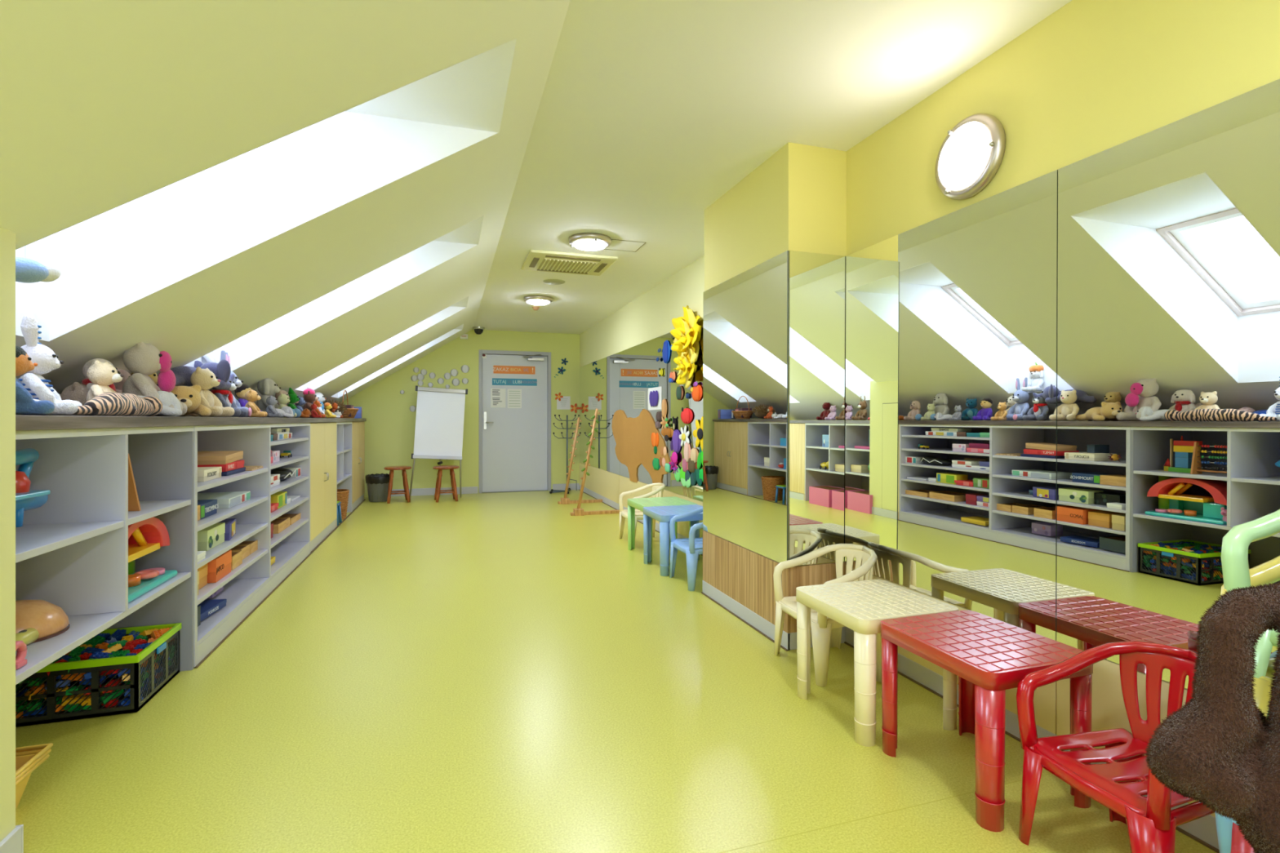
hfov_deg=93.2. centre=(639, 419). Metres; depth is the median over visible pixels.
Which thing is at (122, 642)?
brick
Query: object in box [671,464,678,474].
rose
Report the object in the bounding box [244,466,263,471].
board
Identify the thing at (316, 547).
trim
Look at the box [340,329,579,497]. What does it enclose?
wall
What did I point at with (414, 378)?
sticker
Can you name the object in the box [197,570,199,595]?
carton
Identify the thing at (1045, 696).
wall panel
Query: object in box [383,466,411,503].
wooden stool
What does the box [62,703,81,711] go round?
brick
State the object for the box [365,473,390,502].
waste bin
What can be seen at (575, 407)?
paper flower
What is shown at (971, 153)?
wall lamp
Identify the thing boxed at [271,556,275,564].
tray
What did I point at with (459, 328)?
window
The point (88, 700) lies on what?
brick
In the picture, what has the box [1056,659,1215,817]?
wall panel
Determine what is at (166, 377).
plush toy
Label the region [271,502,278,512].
game box
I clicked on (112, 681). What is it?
brick
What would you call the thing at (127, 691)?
brick
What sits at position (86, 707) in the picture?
brick
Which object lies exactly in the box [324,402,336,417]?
lion
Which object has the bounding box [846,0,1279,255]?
wall
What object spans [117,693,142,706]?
brick
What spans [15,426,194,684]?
shelf unit
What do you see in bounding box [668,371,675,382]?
butterfly
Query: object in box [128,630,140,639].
brick
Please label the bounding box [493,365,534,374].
banner
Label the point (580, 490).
trim
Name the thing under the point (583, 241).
ceiling lamp
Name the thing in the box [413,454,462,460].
tray
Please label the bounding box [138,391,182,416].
rabbit
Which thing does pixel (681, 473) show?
paper leaf
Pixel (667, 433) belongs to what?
mushroom
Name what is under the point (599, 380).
wall mirror
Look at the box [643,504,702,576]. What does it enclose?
table
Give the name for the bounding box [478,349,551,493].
door
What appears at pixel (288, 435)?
game box
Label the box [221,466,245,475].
game box
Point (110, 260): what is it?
window
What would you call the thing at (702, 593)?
trim
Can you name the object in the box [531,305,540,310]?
sprinkler
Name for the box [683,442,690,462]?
paper shape
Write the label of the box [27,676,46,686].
brick
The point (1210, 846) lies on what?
trim
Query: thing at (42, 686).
brick
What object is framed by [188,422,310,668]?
shelf unit
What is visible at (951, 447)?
wall mirror
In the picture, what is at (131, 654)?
brick
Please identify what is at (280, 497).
game box
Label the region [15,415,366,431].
countertop
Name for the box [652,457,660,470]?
frog
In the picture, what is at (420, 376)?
sticker
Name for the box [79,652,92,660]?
brick
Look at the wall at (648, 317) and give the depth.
6.12 m
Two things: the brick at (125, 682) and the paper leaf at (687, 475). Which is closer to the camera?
the brick at (125, 682)
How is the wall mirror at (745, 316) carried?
attached to the wall column at (795, 200)
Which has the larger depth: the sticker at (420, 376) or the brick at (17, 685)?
the sticker at (420, 376)
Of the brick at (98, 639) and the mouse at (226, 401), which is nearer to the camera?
the brick at (98, 639)
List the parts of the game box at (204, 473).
lid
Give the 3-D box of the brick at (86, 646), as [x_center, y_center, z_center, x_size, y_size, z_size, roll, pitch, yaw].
[-2.154,0.890,2.346,0.036,0.040,0.068,0,0,-31]
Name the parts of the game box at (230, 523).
lid, printed panel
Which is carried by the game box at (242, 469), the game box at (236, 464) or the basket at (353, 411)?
the game box at (236, 464)
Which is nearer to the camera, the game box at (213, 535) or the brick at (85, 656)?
the brick at (85, 656)
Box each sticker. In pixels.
[408,405,416,411]
[411,374,417,381]
[413,367,419,373]
[417,373,424,380]
[417,380,423,386]
[420,368,426,375]
[429,372,435,378]
[437,377,444,384]
[444,372,451,379]
[449,368,457,376]
[452,377,459,386]
[461,364,469,373]
[462,377,468,383]
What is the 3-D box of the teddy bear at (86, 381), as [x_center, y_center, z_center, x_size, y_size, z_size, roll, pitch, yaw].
[-2.093,-0.125,2.378,0.156,0.225,0.171,0,0,-23]
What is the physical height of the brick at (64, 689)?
0.027 m
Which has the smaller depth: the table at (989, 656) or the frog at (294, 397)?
the table at (989, 656)
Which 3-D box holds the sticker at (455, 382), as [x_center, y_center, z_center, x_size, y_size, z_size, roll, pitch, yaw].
[-2.650,-0.533,8.704,0.110,0.110,0.004,0,0,-18]
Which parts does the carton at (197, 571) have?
lid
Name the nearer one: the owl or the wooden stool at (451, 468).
the owl
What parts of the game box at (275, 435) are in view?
lid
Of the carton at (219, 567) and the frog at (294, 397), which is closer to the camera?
the carton at (219, 567)
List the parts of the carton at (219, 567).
lid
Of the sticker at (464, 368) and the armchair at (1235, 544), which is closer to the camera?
the armchair at (1235, 544)
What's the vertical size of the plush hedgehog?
0.214 m
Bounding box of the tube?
[15,627,39,645]
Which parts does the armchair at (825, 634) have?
leg, seat, armrest, leg, leg, armrest, backrest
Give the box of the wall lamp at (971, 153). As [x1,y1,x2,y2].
[934,113,1005,199]
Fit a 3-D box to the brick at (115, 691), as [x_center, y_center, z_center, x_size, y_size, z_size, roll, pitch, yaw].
[-1.947,1.015,2.227,0.032,0.040,0.067,0,0,25]
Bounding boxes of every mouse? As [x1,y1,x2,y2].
[210,379,248,417]
[266,406,293,417]
[294,395,306,411]
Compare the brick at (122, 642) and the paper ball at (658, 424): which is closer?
the brick at (122, 642)
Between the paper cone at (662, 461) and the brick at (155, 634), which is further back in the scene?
the paper cone at (662, 461)
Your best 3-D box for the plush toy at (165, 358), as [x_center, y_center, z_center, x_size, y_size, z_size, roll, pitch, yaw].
[-2.064,-0.249,2.622,0.057,0.093,0.091,0,0,-32]
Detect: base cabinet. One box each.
[309,422,336,551]
[351,421,364,511]
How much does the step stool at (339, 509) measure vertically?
0.229 m
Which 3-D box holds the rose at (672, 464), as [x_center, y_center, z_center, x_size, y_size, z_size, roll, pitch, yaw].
[0.292,0.400,5.398,0.021,0.157,0.219,0,0,-18]
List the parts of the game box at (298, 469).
lid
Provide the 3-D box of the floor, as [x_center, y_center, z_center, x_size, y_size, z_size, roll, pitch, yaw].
[-0.712,1.110,2.712,3.900,0.060,12.800,0,0,-18]
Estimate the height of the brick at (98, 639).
0.045 m
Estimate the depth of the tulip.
5.84 m
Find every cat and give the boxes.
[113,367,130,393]
[266,395,284,417]
[310,403,321,417]
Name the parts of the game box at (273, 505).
lid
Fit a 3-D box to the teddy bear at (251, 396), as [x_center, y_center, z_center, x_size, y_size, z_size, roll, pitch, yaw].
[-2.341,-0.097,3.684,0.112,0.170,0.125,0,0,-24]
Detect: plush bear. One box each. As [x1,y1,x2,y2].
[22,382,90,415]
[1144,581,1279,852]
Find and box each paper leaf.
[653,445,657,453]
[674,465,685,481]
[680,477,690,488]
[684,470,694,485]
[692,468,702,486]
[697,451,702,469]
[698,468,702,481]
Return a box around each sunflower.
[670,305,701,370]
[673,344,697,388]
[693,416,702,451]
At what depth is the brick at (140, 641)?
2.39 m
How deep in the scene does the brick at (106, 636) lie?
2.45 m
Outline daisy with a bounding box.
[679,425,689,446]
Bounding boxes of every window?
[15,38,516,342]
[184,215,484,371]
[295,296,468,391]
[331,324,463,398]
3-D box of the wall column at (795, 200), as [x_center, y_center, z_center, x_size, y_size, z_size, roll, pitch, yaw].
[0.772,-0.120,3.372,0.470,2.400,0.970,0,0,-18]
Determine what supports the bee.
attached to the wall mirror at (639, 366)
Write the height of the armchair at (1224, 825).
0.509 m
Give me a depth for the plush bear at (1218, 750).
0.90 m
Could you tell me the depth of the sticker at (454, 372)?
8.70 m
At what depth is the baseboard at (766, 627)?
3.22 m
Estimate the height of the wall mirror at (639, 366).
1.447 m
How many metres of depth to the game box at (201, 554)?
2.73 m
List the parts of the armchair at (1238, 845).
leg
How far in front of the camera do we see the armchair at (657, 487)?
5.44 m
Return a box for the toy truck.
[280,450,292,457]
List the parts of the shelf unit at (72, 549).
shelf, shelf, panel, panel, shelf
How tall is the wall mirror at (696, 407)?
1.447 m
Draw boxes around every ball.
[293,408,301,417]
[655,411,662,422]
[655,421,661,428]
[664,462,671,472]
[675,385,683,399]
[687,457,697,472]
[689,448,698,462]
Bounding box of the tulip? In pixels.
[651,432,658,446]
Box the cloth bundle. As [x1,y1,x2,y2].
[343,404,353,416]
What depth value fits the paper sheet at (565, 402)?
9.19 m
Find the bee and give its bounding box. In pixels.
[658,368,662,377]
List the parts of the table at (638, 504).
leg, leg, leg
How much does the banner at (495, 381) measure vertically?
0.102 m
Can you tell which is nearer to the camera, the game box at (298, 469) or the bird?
the game box at (298, 469)
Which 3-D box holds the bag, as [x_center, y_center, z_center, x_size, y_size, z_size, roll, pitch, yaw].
[-2.678,0.412,4.446,0.232,0.090,0.370,0,0,-18]
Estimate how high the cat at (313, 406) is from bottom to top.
0.125 m
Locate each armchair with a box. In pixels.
[618,482,665,539]
[669,506,702,591]
[773,543,877,686]
[1016,640,1214,852]
[1214,811,1231,852]
[1220,555,1279,716]
[1221,509,1279,678]
[1231,650,1276,827]
[1231,702,1271,852]
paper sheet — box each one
[556,395,570,409]
[648,386,662,409]
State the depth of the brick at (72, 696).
2.18 m
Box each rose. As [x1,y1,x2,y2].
[660,414,668,429]
[668,456,677,471]
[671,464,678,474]
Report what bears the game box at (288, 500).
on the shelf unit at (250, 583)
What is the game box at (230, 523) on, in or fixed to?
on the shelf unit at (250, 583)
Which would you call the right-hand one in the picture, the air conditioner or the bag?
the air conditioner
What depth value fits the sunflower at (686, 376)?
5.00 m
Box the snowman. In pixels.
[311,392,326,417]
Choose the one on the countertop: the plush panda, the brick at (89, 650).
the plush panda
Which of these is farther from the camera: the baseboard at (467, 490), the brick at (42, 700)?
the baseboard at (467, 490)
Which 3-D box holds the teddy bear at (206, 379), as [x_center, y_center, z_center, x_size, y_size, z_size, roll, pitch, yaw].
[-2.223,-0.140,3.127,0.169,0.255,0.187,0,0,-12]
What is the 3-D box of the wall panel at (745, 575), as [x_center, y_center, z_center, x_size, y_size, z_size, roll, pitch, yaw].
[0.544,0.846,3.292,0.012,0.308,0.982,0,0,-18]
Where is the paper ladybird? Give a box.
[680,407,693,423]
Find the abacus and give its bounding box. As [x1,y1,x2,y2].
[128,453,141,511]
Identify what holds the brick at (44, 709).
in the crate
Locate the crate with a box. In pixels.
[15,622,181,726]
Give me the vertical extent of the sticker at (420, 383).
0.080 m
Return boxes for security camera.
[472,326,484,334]
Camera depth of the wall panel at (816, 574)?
2.86 m
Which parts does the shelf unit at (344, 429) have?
panel, panel, shelf, shelf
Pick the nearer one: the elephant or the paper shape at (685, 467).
the elephant
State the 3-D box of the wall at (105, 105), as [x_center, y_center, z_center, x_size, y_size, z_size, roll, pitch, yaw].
[-1.522,-0.628,2.400,2.167,1.344,12.900,0,0,-18]
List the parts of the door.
frame, lock plate, frame, frame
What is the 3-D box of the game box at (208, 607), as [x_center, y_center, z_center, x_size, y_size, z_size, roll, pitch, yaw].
[-2.215,0.949,2.980,0.205,0.036,0.277,0,0,-11]
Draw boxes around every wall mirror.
[579,351,619,475]
[619,332,690,497]
[690,320,702,502]
[702,250,788,562]
[788,250,845,565]
[844,169,1057,640]
[1056,79,1279,688]
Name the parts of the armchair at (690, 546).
leg, armrest, seat, leg, armrest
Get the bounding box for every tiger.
[71,392,162,416]
[312,400,325,417]
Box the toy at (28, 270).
[15,245,61,283]
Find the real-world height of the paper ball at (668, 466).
0.090 m
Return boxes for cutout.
[611,408,670,483]
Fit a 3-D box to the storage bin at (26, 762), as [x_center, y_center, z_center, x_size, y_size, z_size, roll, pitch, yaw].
[-1.847,1.006,1.555,0.411,0.147,0.274,0,0,-18]
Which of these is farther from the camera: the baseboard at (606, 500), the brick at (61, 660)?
the baseboard at (606, 500)
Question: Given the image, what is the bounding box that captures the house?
[128,516,177,603]
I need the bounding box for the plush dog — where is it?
[257,378,280,411]
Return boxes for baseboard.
[0,826,21,852]
[15,824,23,852]
[391,486,477,496]
[552,483,578,490]
[578,484,702,549]
[702,580,789,649]
[788,626,844,650]
[844,626,1218,848]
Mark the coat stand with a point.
(552, 491)
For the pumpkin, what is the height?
0.160 m
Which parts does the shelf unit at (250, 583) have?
panel, shelf, shelf, shelf, shelf, panel, panel, shelf, shelf, shelf, shelf, shelf, panel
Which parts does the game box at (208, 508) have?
printed panel, lid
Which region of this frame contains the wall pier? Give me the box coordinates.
[0,226,15,841]
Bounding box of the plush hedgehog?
[323,399,347,413]
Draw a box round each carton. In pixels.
[197,563,207,590]
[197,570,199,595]
[207,550,231,583]
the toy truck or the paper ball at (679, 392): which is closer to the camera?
the toy truck
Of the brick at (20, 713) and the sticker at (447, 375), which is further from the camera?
the sticker at (447, 375)
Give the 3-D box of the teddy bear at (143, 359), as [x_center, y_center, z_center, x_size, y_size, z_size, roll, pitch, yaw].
[-2.087,-0.174,2.599,0.213,0.322,0.258,0,0,-32]
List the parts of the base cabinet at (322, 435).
door, door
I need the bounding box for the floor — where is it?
[15,489,1216,852]
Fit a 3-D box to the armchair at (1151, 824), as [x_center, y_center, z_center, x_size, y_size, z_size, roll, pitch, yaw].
[1.192,0.825,1.448,0.372,0.509,0.358,0,0,-15]
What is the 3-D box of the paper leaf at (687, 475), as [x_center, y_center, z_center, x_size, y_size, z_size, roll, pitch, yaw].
[0.418,0.490,5.028,0.010,0.121,0.254,0,0,-18]
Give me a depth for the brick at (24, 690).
2.29 m
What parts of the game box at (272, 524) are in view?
lid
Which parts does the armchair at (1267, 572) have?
armrest, leg, seat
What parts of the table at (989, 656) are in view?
leg, leg, leg, leg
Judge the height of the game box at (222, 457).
0.059 m
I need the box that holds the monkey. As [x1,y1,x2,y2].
[302,386,324,417]
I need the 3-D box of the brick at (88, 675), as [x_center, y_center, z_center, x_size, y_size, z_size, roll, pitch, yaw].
[-1.995,0.924,2.208,0.035,0.032,0.065,0,0,-27]
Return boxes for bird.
[656,340,672,363]
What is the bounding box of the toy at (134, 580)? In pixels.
[128,573,140,586]
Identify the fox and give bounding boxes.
[293,408,311,417]
[331,402,342,417]
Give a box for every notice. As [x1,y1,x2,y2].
[490,388,505,407]
[507,389,521,408]
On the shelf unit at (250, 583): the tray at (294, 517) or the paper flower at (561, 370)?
the tray at (294, 517)
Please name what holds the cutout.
attached to the wall mirror at (599, 380)
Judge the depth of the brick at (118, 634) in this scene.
2.48 m
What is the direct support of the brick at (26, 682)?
in the crate
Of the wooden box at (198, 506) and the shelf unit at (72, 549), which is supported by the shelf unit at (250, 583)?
the wooden box at (198, 506)
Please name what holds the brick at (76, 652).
in the crate
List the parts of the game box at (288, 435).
lid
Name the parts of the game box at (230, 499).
printed panel, printed panel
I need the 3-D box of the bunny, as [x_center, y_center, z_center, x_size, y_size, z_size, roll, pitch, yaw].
[0.221,-0.101,5.630,0.023,0.179,0.145,0,0,-18]
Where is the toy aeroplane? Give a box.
[15,448,50,527]
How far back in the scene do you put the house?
2.38 m
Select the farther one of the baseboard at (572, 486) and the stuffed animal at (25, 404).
the baseboard at (572, 486)
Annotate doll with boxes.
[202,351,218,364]
[234,383,262,411]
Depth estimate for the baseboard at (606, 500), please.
7.53 m
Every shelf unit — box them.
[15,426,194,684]
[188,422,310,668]
[336,422,351,526]
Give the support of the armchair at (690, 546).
on the floor
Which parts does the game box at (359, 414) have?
lid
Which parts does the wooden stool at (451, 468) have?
leg, leg, seat, leg, leg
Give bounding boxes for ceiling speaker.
[542,279,564,284]
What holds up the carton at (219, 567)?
on the shelf unit at (250, 583)
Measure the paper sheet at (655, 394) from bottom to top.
0.219 m
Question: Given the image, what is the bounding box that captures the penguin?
[672,416,675,430]
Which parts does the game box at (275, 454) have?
lid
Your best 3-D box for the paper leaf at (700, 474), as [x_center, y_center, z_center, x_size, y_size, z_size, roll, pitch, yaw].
[0.491,0.453,4.802,0.010,0.114,0.144,0,0,-18]
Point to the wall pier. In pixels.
(7, 238)
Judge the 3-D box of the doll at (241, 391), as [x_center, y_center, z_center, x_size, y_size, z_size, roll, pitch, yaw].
[-2.537,-0.120,3.912,0.149,0.215,0.158,0,0,-18]
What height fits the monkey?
0.300 m
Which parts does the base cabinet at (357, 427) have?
door, door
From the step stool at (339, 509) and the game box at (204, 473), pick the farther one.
the step stool at (339, 509)
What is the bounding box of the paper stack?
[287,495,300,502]
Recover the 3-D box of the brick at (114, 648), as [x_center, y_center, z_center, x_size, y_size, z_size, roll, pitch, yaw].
[-2.037,0.892,2.325,0.037,0.044,0.069,0,0,18]
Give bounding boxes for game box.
[197,450,243,465]
[197,460,244,471]
[197,466,222,481]
[197,491,250,508]
[197,499,218,519]
[197,522,225,551]
[197,551,205,562]
[197,599,226,621]
[207,586,223,598]
[218,518,236,541]
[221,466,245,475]
[271,427,289,433]
[271,433,277,440]
[271,450,279,462]
[271,474,279,482]
[271,479,279,487]
[271,491,287,509]
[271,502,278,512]
[271,523,273,537]
[277,432,292,439]
[281,466,301,478]
[286,497,290,504]
[353,406,362,417]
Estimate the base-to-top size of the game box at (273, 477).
0.036 m
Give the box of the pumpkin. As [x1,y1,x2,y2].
[690,382,702,401]
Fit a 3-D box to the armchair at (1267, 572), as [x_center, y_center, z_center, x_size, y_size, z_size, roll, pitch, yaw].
[1.321,0.457,1.017,0.372,0.509,0.388,0,0,-18]
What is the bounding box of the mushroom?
[661,427,673,441]
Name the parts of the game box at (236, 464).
lid, printed panel, printed panel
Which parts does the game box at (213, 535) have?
lid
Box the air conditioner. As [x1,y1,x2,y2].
[520,248,617,275]
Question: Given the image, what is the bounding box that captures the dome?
[15,600,69,643]
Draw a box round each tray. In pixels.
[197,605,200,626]
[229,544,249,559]
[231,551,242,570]
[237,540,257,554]
[271,517,289,533]
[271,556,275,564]
[278,512,300,524]
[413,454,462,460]
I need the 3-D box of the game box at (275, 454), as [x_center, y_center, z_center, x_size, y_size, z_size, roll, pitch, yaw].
[-2.542,0.255,4.099,0.144,0.075,0.160,0,0,-18]
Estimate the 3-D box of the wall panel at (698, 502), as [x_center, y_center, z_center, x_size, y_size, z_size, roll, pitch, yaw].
[0.609,0.830,4.468,0.012,0.340,1.214,0,0,-18]
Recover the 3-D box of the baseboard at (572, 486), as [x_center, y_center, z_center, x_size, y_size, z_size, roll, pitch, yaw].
[-1.127,1.030,9.188,0.405,0.100,0.014,0,0,-18]
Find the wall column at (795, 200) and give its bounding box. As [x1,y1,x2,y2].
[704,142,846,568]
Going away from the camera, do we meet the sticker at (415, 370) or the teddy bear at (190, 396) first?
the teddy bear at (190, 396)
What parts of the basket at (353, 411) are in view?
handle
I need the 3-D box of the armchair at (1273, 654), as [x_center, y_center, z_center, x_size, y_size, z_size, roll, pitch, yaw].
[1.313,0.641,1.015,0.372,0.509,0.388,0,0,-18]
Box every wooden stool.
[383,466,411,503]
[432,465,459,502]
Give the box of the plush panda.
[331,409,342,417]
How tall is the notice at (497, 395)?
0.281 m
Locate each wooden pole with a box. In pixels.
[557,417,602,504]
[569,408,619,515]
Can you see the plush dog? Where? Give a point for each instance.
(266, 387)
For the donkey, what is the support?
on the countertop
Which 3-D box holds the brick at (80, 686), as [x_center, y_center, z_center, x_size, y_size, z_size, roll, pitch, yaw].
[-2.047,0.982,2.192,0.032,0.037,0.067,0,0,-27]
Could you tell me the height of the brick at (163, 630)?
0.044 m
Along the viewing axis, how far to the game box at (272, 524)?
4.01 m
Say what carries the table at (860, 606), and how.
on the floor
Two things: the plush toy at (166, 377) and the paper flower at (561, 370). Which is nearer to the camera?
the plush toy at (166, 377)
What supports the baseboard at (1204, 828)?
attached to the wall at (1091, 77)
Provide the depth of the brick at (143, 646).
2.35 m
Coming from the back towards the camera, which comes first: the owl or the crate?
the owl
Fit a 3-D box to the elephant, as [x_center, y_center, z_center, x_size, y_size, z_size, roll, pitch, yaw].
[-2.349,-0.239,3.185,0.267,0.159,0.442,0,0,25]
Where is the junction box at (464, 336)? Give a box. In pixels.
[460,333,467,339]
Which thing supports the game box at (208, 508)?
on the shelf unit at (250, 583)
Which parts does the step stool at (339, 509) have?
leg, leg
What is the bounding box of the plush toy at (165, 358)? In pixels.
[159,351,172,372]
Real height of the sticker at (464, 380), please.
0.090 m
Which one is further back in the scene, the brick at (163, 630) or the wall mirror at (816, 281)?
the wall mirror at (816, 281)
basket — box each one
[337,488,349,519]
[342,390,359,417]
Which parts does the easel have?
leg, leg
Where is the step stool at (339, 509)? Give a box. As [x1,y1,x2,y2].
[337,501,342,525]
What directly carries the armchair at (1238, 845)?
on the armchair at (1224, 825)
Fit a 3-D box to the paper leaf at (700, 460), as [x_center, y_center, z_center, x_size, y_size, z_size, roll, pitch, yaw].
[0.491,0.320,4.802,0.010,0.168,0.190,0,0,-18]
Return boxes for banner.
[492,377,537,386]
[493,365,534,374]
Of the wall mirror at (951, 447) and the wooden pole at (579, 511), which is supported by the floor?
the wooden pole at (579, 511)
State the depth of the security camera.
8.52 m
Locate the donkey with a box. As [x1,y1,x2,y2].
[220,350,251,417]
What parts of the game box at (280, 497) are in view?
lid, printed panel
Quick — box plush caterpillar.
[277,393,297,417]
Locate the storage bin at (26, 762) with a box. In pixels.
[15,742,53,808]
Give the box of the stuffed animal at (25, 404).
[15,345,54,414]
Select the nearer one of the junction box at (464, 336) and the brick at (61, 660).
the brick at (61, 660)
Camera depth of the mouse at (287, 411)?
4.33 m
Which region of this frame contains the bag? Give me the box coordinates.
[271,468,295,480]
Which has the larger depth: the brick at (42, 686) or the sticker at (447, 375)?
the sticker at (447, 375)
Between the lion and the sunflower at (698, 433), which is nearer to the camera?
the sunflower at (698, 433)
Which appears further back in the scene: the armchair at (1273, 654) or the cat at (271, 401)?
the cat at (271, 401)
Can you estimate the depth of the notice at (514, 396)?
8.99 m
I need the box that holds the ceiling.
[473,0,1071,333]
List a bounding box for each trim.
[194,499,364,668]
[579,489,702,555]
[701,591,788,651]
[844,641,1219,852]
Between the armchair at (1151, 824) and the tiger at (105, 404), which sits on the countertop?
the tiger at (105, 404)
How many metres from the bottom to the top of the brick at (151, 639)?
0.038 m
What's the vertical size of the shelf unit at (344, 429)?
1.050 m
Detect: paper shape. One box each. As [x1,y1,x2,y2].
[682,457,688,471]
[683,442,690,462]
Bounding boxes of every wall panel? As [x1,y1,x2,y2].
[579,462,619,503]
[619,475,689,537]
[689,497,703,537]
[702,530,789,633]
[789,561,845,632]
[852,567,1056,734]
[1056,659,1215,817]
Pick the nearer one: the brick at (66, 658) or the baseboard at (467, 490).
the brick at (66, 658)
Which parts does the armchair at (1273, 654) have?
armrest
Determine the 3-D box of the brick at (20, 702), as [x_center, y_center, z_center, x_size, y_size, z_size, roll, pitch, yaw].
[-2.202,1.014,2.145,0.066,0.033,0.034,0,0,18]
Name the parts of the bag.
cord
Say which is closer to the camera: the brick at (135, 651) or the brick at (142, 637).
the brick at (135, 651)
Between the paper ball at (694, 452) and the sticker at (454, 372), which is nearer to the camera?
the paper ball at (694, 452)
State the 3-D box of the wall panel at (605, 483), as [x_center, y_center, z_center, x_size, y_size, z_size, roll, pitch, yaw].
[-0.581,0.830,8.177,0.012,0.340,2.240,0,0,-18]
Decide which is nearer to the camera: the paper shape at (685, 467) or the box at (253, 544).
the box at (253, 544)
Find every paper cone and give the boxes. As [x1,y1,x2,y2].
[658,457,665,466]
[660,446,666,456]
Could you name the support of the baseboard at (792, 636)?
attached to the wall at (1091, 77)
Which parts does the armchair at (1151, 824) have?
leg, armrest, seat, leg, leg, backrest, armrest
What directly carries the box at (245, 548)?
on the shelf unit at (250, 583)
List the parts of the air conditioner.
grille plate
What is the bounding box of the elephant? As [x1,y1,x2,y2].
[156,360,235,389]
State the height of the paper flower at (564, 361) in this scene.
0.109 m
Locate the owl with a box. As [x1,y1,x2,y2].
[670,429,680,462]
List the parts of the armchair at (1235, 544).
armrest, leg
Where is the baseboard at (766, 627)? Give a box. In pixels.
[702,580,789,649]
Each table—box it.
[627,496,697,560]
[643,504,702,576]
[795,579,958,746]
[880,609,1093,831]
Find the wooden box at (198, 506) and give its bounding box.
[197,505,199,520]
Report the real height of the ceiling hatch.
0.002 m
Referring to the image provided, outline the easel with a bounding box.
[408,385,467,499]
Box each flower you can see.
[555,392,563,400]
[557,366,564,374]
[561,358,568,364]
[570,403,579,413]
[681,433,685,440]
[697,427,702,439]
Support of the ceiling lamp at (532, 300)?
attached to the ceiling
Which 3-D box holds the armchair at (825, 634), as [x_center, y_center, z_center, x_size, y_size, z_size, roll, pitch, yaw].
[0.843,0.825,2.670,0.372,0.509,0.388,0,0,-18]
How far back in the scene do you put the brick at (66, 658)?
2.23 m
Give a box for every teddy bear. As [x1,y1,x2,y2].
[81,358,120,391]
[86,360,123,401]
[121,342,186,416]
[130,372,158,384]
[170,384,211,417]
[190,366,234,417]
[244,389,267,417]
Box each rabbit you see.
[17,313,82,415]
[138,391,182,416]
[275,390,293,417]
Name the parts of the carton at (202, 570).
lid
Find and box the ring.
[15,640,26,669]
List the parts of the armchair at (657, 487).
leg, seat, leg, armrest, armrest, leg, backrest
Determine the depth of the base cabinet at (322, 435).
5.36 m
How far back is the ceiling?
2.49 m
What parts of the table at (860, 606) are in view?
leg, leg, leg, leg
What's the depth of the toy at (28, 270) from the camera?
1.62 m
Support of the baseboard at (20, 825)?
attached to the wall at (15, 415)
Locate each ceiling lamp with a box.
[523,295,552,305]
[568,232,611,250]
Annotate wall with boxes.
[0,0,570,416]
[15,414,285,417]
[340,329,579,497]
[579,255,704,500]
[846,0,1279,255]
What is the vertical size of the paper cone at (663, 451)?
0.091 m
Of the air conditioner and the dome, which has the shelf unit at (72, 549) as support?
the dome
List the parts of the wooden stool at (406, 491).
leg, seat, leg, leg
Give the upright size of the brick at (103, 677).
0.033 m
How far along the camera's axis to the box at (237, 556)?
3.27 m
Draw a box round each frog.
[287,387,302,417]
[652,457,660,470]
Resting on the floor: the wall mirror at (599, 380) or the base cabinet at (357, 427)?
the base cabinet at (357, 427)
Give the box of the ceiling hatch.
[603,239,645,252]
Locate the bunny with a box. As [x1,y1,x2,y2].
[661,399,666,417]
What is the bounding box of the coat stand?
[549,414,581,493]
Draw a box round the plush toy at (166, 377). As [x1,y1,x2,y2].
[157,368,175,391]
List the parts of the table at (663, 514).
leg, leg, leg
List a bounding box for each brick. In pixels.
[15,684,22,691]
[15,688,28,697]
[15,700,29,711]
[15,711,25,718]
[16,678,31,684]
[22,705,46,716]
[24,690,44,700]
[26,697,46,711]
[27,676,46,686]
[28,683,46,693]
[44,679,70,689]
[44,686,69,699]
[46,658,68,675]
[55,704,64,711]
[56,696,62,704]
[57,655,72,661]
[61,672,85,680]
[61,693,86,706]
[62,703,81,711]
[65,684,84,695]
[67,656,79,672]
[68,646,85,657]
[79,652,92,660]
[80,644,92,648]
[80,647,104,654]
[80,675,106,684]
[80,691,102,706]
[81,703,101,709]
[82,635,105,648]
[83,684,101,694]
[84,671,91,679]
[88,651,112,658]
[93,633,110,639]
[94,642,109,649]
[100,669,119,675]
[100,688,124,704]
[101,644,122,653]
[101,697,118,707]
[102,679,120,693]
[103,636,117,644]
[106,629,126,641]
[107,640,127,648]
[107,649,130,657]
[107,672,119,678]
[117,667,141,676]
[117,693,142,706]
[121,635,133,641]
[121,673,129,680]
[122,644,133,652]
[123,688,129,696]
[124,638,146,648]
[124,653,137,656]
[124,671,148,684]
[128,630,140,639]
[129,648,142,653]
[132,641,152,651]
[134,635,148,640]
[138,628,158,637]
[147,637,157,643]
[151,630,163,639]
[156,626,172,634]
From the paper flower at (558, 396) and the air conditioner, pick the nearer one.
the air conditioner

